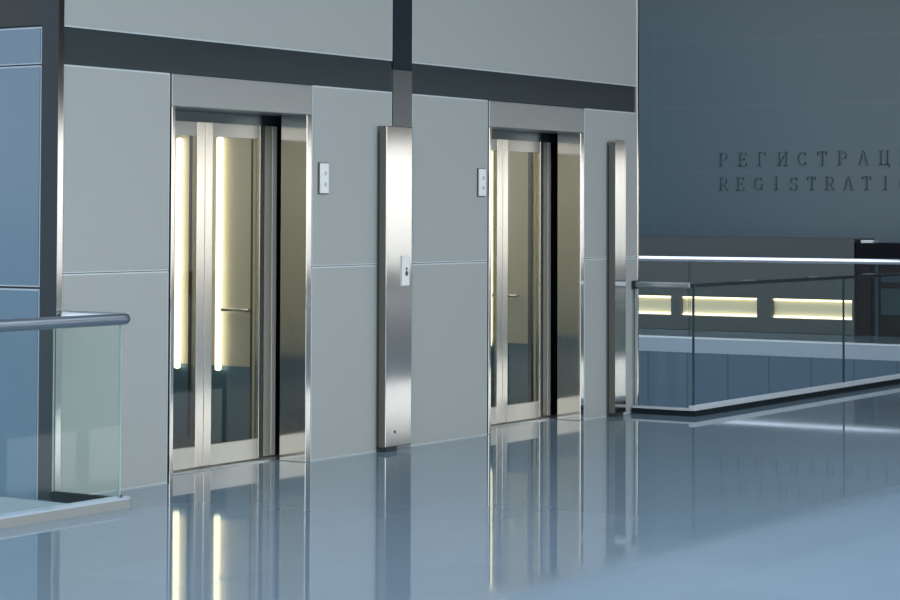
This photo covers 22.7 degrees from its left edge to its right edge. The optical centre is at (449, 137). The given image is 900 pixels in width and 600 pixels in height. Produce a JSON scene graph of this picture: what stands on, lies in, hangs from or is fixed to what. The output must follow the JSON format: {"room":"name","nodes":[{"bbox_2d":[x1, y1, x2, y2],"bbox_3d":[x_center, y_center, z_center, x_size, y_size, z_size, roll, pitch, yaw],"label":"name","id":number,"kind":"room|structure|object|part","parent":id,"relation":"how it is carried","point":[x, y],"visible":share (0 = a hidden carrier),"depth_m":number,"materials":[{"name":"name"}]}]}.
{"room":"elevator lobby","nodes":[
{"label":"elevator lobby","id":0,"kind":"room"},
{"bbox_2d":[0,0,67,499],"bbox_3d":[-3.376,1.990,13.003,3.006,9.200,0.106,-1,-2,33],"label":"wall","id":1,"kind":"structure","parent":0,"point":[29,29],"depth_m":12.31,"materials":[{"name":"blue metal"}]},
{"bbox_3d":[-2.846,2.608,12.585,1.410,3.523,0.014,-1,-2,33],"label":"panel","id":2,"kind":"part","parent":1,"relation":"part of","materials":[{"name":"blue glass"}]},
{"bbox_3d":[-2.838,0.221,12.668,1.410,1.197,0.014,-1,-2,33],"label":"panel","id":3,"kind":"part","parent":1,"relation":"part of","materials":[{"name":"blue glass"}]},
{"bbox_3d":[-2.836,-0.496,12.693,1.410,0.187,0.014,-1,-2,33],"label":"panel","id":4,"kind":"part","parent":1,"relation":"part of","materials":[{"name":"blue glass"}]},
{"bbox_3d":[-2.831,-1.613,12.734,1.430,2.012,0.011,-1,-2,33],"label":"panel","id":5,"kind":"part","parent":1,"relation":"part of","materials":[{"name":"grey metal"}]},
{"bbox_3d":[-2.193,1.965,12.176,0.122,9.200,0.004,-1,-2,33],"label":"corner plate","id":6,"kind":"part","parent":1,"relation":"part of","materials":[{"name":"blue metal"}]},
{"bbox_2d":[55,0,638,493],"bbox_3d":[-0.360,-0.080,15.056,0.106,4.900,6.692,-1,-2,33],"label":"wall","id":7,"kind":"structure","parent":0,"point":[433,68],"depth_m":14.46,"materials":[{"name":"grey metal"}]},
{"bbox_3d":[-1.878,1.369,12.589,0.012,1.204,0.882,-1,-2,33],"label":"panel","id":8,"kind":"part","parent":7,"relation":"part of","materials":[{"name":"grey glass"}]},
{"bbox_3d":[-1.874,0.182,12.631,0.012,1.125,0.882,-1,-2,33],"label":"panel","id":9,"kind":"part","parent":7,"relation":"part of","materials":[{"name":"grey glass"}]},
{"bbox_3d":[-1.248,-1.572,13.650,0.012,2.004,3.165,-1,-2,33],"label":"panel","id":10,"kind":"part","parent":7,"relation":"part of","materials":[{"name":"grey glass"}]},
{"bbox_2d":[318,162,328,193],"bbox_3d":[-0.803,0.257,14.256,0.020,0.201,0.102,-1,-2,33],"label":"plate","id":11,"kind":"object","parent":7,"relation":"attached to","point":[323,168],"visible":1,"depth_m":14.24,"materials":[{"name":"grey metal"}]},
{"bbox_3d":[-0.636,1.439,14.507,0.012,1.204,0.873,-1,-2,33],"label":"panel","id":12,"kind":"part","parent":7,"relation":"part of","materials":[{"name":"grey glass"}]},
{"bbox_3d":[-0.632,0.253,14.548,0.012,1.125,0.873,-1,-2,33],"label":"panel","id":13,"kind":"part","parent":7,"relation":"part of","materials":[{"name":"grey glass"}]},
{"bbox_3d":[-0.003,1.475,15.485,0.012,1.204,0.950,-1,-2,33],"label":"panel","id":14,"kind":"part","parent":7,"relation":"part of","materials":[{"name":"grey glass"}]},
{"bbox_3d":[0.001,0.289,15.526,0.012,1.125,0.950,-1,-2,33],"label":"panel","id":15,"kind":"part","parent":7,"relation":"part of","materials":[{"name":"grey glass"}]},
{"bbox_2d":[477,168,485,196],"bbox_3d":[0.225,0.315,15.842,0.020,0.201,0.102,-1,-2,33],"label":"plate","id":16,"kind":"object","parent":7,"relation":"attached to","point":[481,172],"visible":1,"depth_m":15.83,"materials":[{"name":"grey metal"}]},
{"bbox_3d":[0.612,-1.466,16.522,0.012,2.004,3.182,-1,-2,33],"label":"panel","id":17,"kind":"part","parent":7,"relation":"part of","materials":[{"name":"grey glass"}]},
{"bbox_3d":[1.248,0.359,17.450,0.012,1.125,0.812,-1,-2,33],"label":"panel","id":18,"kind":"part","parent":7,"relation":"part of","materials":[{"name":"grey glass"}]},
{"bbox_3d":[1.244,1.545,17.409,0.012,1.204,0.812,-1,-2,33],"label":"panel","id":19,"kind":"part","parent":7,"relation":"part of","materials":[{"name":"grey glass"}]},
{"bbox_2d":[0,328,899,599],"bbox_3d":[10.031,2.581,24.506,31.000,0.300,62.000,-1,-2,33],"label":"floor","id":20,"kind":"structure","parent":0,"point":[798,499],"depth_m":11.38,"materials":[{"name":"tile"}]},
{"bbox_2d":[0,311,131,528],"bbox_3d":[-5.695,1.233,6.175,0.530,1.026,14.071,-1,-2,33],"label":"glass balustrade","id":21,"kind":"object","parent":20,"relation":"on","point":[78,504],"visible":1,"depth_m":11.62,"materials":[{"name":"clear glass"}]},
{"bbox_3d":[-3.179,0.894,10.091,0.506,0.062,4.786,-1,-2,33],"label":"handrail","id":22,"kind":"part","parent":21,"relation":"part of","materials":[{"name":"silver metal"}]},
{"bbox_3d":[-1.950,1.443,12.013,0.470,0.935,0.012,-1,-2,33],"label":"glass panel","id":23,"kind":"part","parent":21,"relation":"part of","materials":[{"name":"grey"}]},
{"bbox_3d":[-2.364,1.404,10.927,0.012,0.935,2.275,-1,-2,33],"label":"glass panel","id":24,"kind":"part","parent":21,"relation":"part of","materials":[{"name":"grey"}]},
{"bbox_2d":[167,74,311,482],"bbox_3d":[-2.192,0.808,14.161,2.234,2.450,2.710,-1,-2,33],"label":"elevator","id":25,"kind":"object","parent":20,"relation":"on","point":[240,185],"visible":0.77,"depth_m":14.19,"materials":[{"name":"grey metal"}]},
{"bbox_3d":[-1.679,0.945,13.485,0.034,2.102,0.592,-1,-2,33],"label":"door","id":26,"kind":"part","parent":25,"relation":"part of","materials":[{"name":"silver metal"}]},
{"bbox_3d":[-1.512,2.017,13.735,0.180,0.008,1.750,-1,-2,33],"label":"sill","id":27,"kind":"part","parent":25,"relation":"part of","materials":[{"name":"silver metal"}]},
{"bbox_3d":[-1.354,0.963,13.987,0.034,2.102,0.593,-1,-2,33],"label":"door","id":28,"kind":"part","parent":25,"relation":"part of","materials":[{"name":"silver metal"}]},
{"bbox_3d":[-1.438,1.167,15.191,0.244,0.028,0.079,-1,-2,33],"label":"cab handrail","id":29,"kind":"part","parent":25,"relation":"part of","materials":[{"name":"silver metal"}]},
{"bbox_3d":[-1.199,0.975,14.303,0.034,2.102,0.154,-1,-2,33],"label":"door","id":30,"kind":"part","parent":25,"relation":"part of","materials":[{"name":"silver metal"}]},
{"bbox_2d":[377,125,411,451],"bbox_3d":[-0.368,0.993,14.846,0.079,2.140,0.306,-1,-2,33],"label":"steel post","id":31,"kind":"object","parent":20,"relation":"on","point":[394,300],"visible":1,"depth_m":14.78,"materials":[{"name":"white metal"}]},
{"bbox_2d":[402,256,409,285],"bbox_3d":[-0.293,0.882,14.884,0.014,0.199,0.083,-1,-2,33],"label":"plate","id":32,"kind":"object","parent":31,"relation":"attached to","point":[405,259],"visible":1,"depth_m":14.88,"materials":[{"name":"white metal"}]},
{"bbox_2d":[487,101,583,434],"bbox_3d":[-0.298,0.916,17.084,2.234,2.450,2.710,-1,-2,33],"label":"elevator","id":33,"kind":"object","parent":20,"relation":"on","point":[535,190],"visible":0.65,"depth_m":17.09,"materials":[{"name":"grey metal"}]},
{"bbox_3d":[0.215,1.052,16.408,0.034,2.102,0.592,-1,-2,33],"label":"door","id":34,"kind":"part","parent":33,"relation":"part of","materials":[{"name":"silver metal"}]},
{"bbox_3d":[0.456,1.274,18.115,0.244,0.028,0.079,-1,-2,33],"label":"cab handrail","id":35,"kind":"part","parent":33,"relation":"part of","materials":[{"name":"silver metal"}]},
{"bbox_3d":[0.540,1.070,16.910,0.034,2.102,0.593,-1,-2,33],"label":"door","id":36,"kind":"part","parent":33,"relation":"part of","materials":[{"name":"silver metal"}]},
{"bbox_3d":[0.382,2.124,16.659,0.180,0.008,1.750,-1,-2,33],"label":"sill","id":37,"kind":"part","parent":33,"relation":"part of","materials":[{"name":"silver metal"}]},
{"bbox_3d":[0.695,1.082,17.226,0.034,2.102,0.154,-1,-2,33],"label":"door","id":38,"kind":"part","parent":33,"relation":"part of","materials":[{"name":"silver metal"}]},
{"bbox_2d":[607,140,625,416],"bbox_3d":[1.291,1.087,17.407,0.079,2.140,0.171,-1,-2,33],"label":"steel post","id":39,"kind":"object","parent":20,"relation":"on","point":[616,149],"visible":1,"depth_m":17.36,"materials":[{"name":"white metal"}]},
{"bbox_2d":[639,236,874,334],"bbox_3d":[3.161,2.004,31.110,5.510,1.257,0.700,-1,-2,33],"label":"reception desk","id":40,"kind":"object","parent":20,"relation":"on","point":[809,307],"depth_m":30.15,"materials":[{"name":"grey"}]},
{"bbox_2d":[631,273,899,416],"bbox_3d":[4.362,1.795,21.680,0.564,1.040,9.950,-1,-2,33],"label":"glass balustrade","id":41,"kind":"object","parent":20,"relation":"on","point":[694,410],"visible":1,"depth_m":18.38,"materials":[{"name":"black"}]},
{"bbox_2d":[632,281,637,288],"bbox_3d":[1.459,1.161,17.713,0.022,0.065,0.060,-1,-2,33],"label":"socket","id":42,"kind":"object","parent":41,"relation":"attached to","point":[634,283],"depth_m":17.69,"materials":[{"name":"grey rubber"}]},
{"bbox_3d":[1.673,1.153,17.575,0.483,0.042,0.044,-1,-2,33],"label":"return rail","id":43,"kind":"part","parent":41,"relation":"part of","materials":[{"name":"silver metal"}]},
{"bbox_3d":[1.669,1.634,17.559,0.511,0.940,0.016,-1,-2,33],"label":"glass panel","id":44,"kind":"part","parent":41,"relation":"part of","materials":[{"name":"teal"}]},
{"bbox_3d":[2.688,1.675,18.644,0.016,0.940,2.930,-1,-2,33],"label":"glass panel","id":45,"kind":"part","parent":41,"relation":"part of","materials":[{"name":"teal"}]},
{"bbox_3d":[4.578,1.300,21.576,0.040,0.028,9.920,-1,-2,33],"label":"handrail","id":46,"kind":"part","parent":41,"relation":"part of","materials":[{"name":"grey metal"}]},
{"bbox_3d":[4.289,1.765,21.114,0.016,0.940,2.940,-1,-2,33],"label":"glass panel","id":47,"kind":"part","parent":41,"relation":"part of","materials":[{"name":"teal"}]},
{"bbox_2d":[639,255,899,345],"bbox_3d":[1.989,2.043,29.138,12.317,1.044,0.080,-1,-2,33],"label":"glass balustrade","id":48,"kind":"object","parent":20,"relation":"on","point":[641,257],"visible":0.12,"depth_m":27.80,"materials":[{"name":"white metal"}]},
{"bbox_3d":[1.992,1.556,29.161,12.314,0.068,0.068,-1,-2,33],"label":"handrail","id":49,"kind":"part","parent":48,"relation":"part of","materials":[{"name":"white metal"}]},
{"bbox_3d":[4.073,2.018,27.797,2.440,0.955,0.012,-1,-2,33],"label":"glass panel","id":50,"kind":"part","parent":48,"relation":"part of","materials":[{"name":"teal"}]},
{"bbox_2d":[855,243,899,336],"bbox_3d":[6.689,1.967,28.826,2.885,1.205,0.700,-1,-2,33],"label":"cabinet","id":51,"kind":"object","parent":20,"relation":"on","point":[884,292],"visible":0.84,"depth_m":29.15,"materials":[{"name":"black"}]},
{"bbox_2d":[861,240,878,242],"bbox_3d":[5.512,1.361,29.432,0.180,0.040,0.200,-1,-2,33],"label":"tray","id":52,"kind":"object","parent":51,"relation":"on","point":[862,241],"visible":1,"depth_m":29.35,"materials":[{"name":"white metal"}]},
{"bbox_3d":[5.549,2.078,29.155,0.040,1.000,0.020,-1,-2,33],"label":"post","id":53,"kind":"part","parent":51,"relation":"part of","materials":[{"name":"teal"}]},
{"bbox_3d":[6.617,1.807,28.476,2.420,0.100,0.015,-1,-2,33],"label":"panel","id":54,"kind":"part","parent":51,"relation":"part of","materials":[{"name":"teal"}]},
{"bbox_3d":[6.616,2.107,28.466,2.420,0.340,0.015,-1,-2,33],"label":"panel","id":55,"kind":"part","parent":51,"relation":"part of","materials":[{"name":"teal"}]},
{"bbox_2d":[639,0,899,242],"bbox_3d":[4.828,-0.171,32.196,14.000,6.300,0.200,-1,-2,33],"label":"wall","id":56,"kind":"structure","parent":0,"point":[730,77],"depth_m":32.24,"materials":[{"name":"grey paint"}]},
{"bbox_2d":[718,176,899,190],"bbox_3d":[5.246,0.645,31.765,3.211,0.196,0.018,-1,-2,33],"label":"sign lettering","id":57,"kind":"object","parent":56,"relation":"attached to","point":[810,177],"visible":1,"depth_m":31.84,"materials":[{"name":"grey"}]},
{"bbox_2d":[719,150,899,167],"bbox_3d":[5.265,0.310,31.765,3.253,0.242,0.018,-1,-2,33],"label":"sign lettering","id":58,"kind":"object","parent":56,"relation":"attached to","point":[886,151],"visible":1,"depth_m":31.94,"materials":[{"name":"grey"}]},
{"bbox_2d":[639,351,899,407],"bbox_3d":[1.927,4.947,28.969,12.470,4.429,0.048,-1,-2,33],"label":"wall","id":59,"kind":"structure","parent":0,"point":[665,378],"depth_m":27.98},
{"bbox_2d":[639,337,899,360],"bbox_3d":[1.932,2.647,29.045,12.470,0.170,0.059,-1,-2,33],"label":"trim","id":60,"kind":"structure","parent":59,"relation":"attached to","point":[814,350],"depth_m":27.69,"materials":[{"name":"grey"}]}
]}

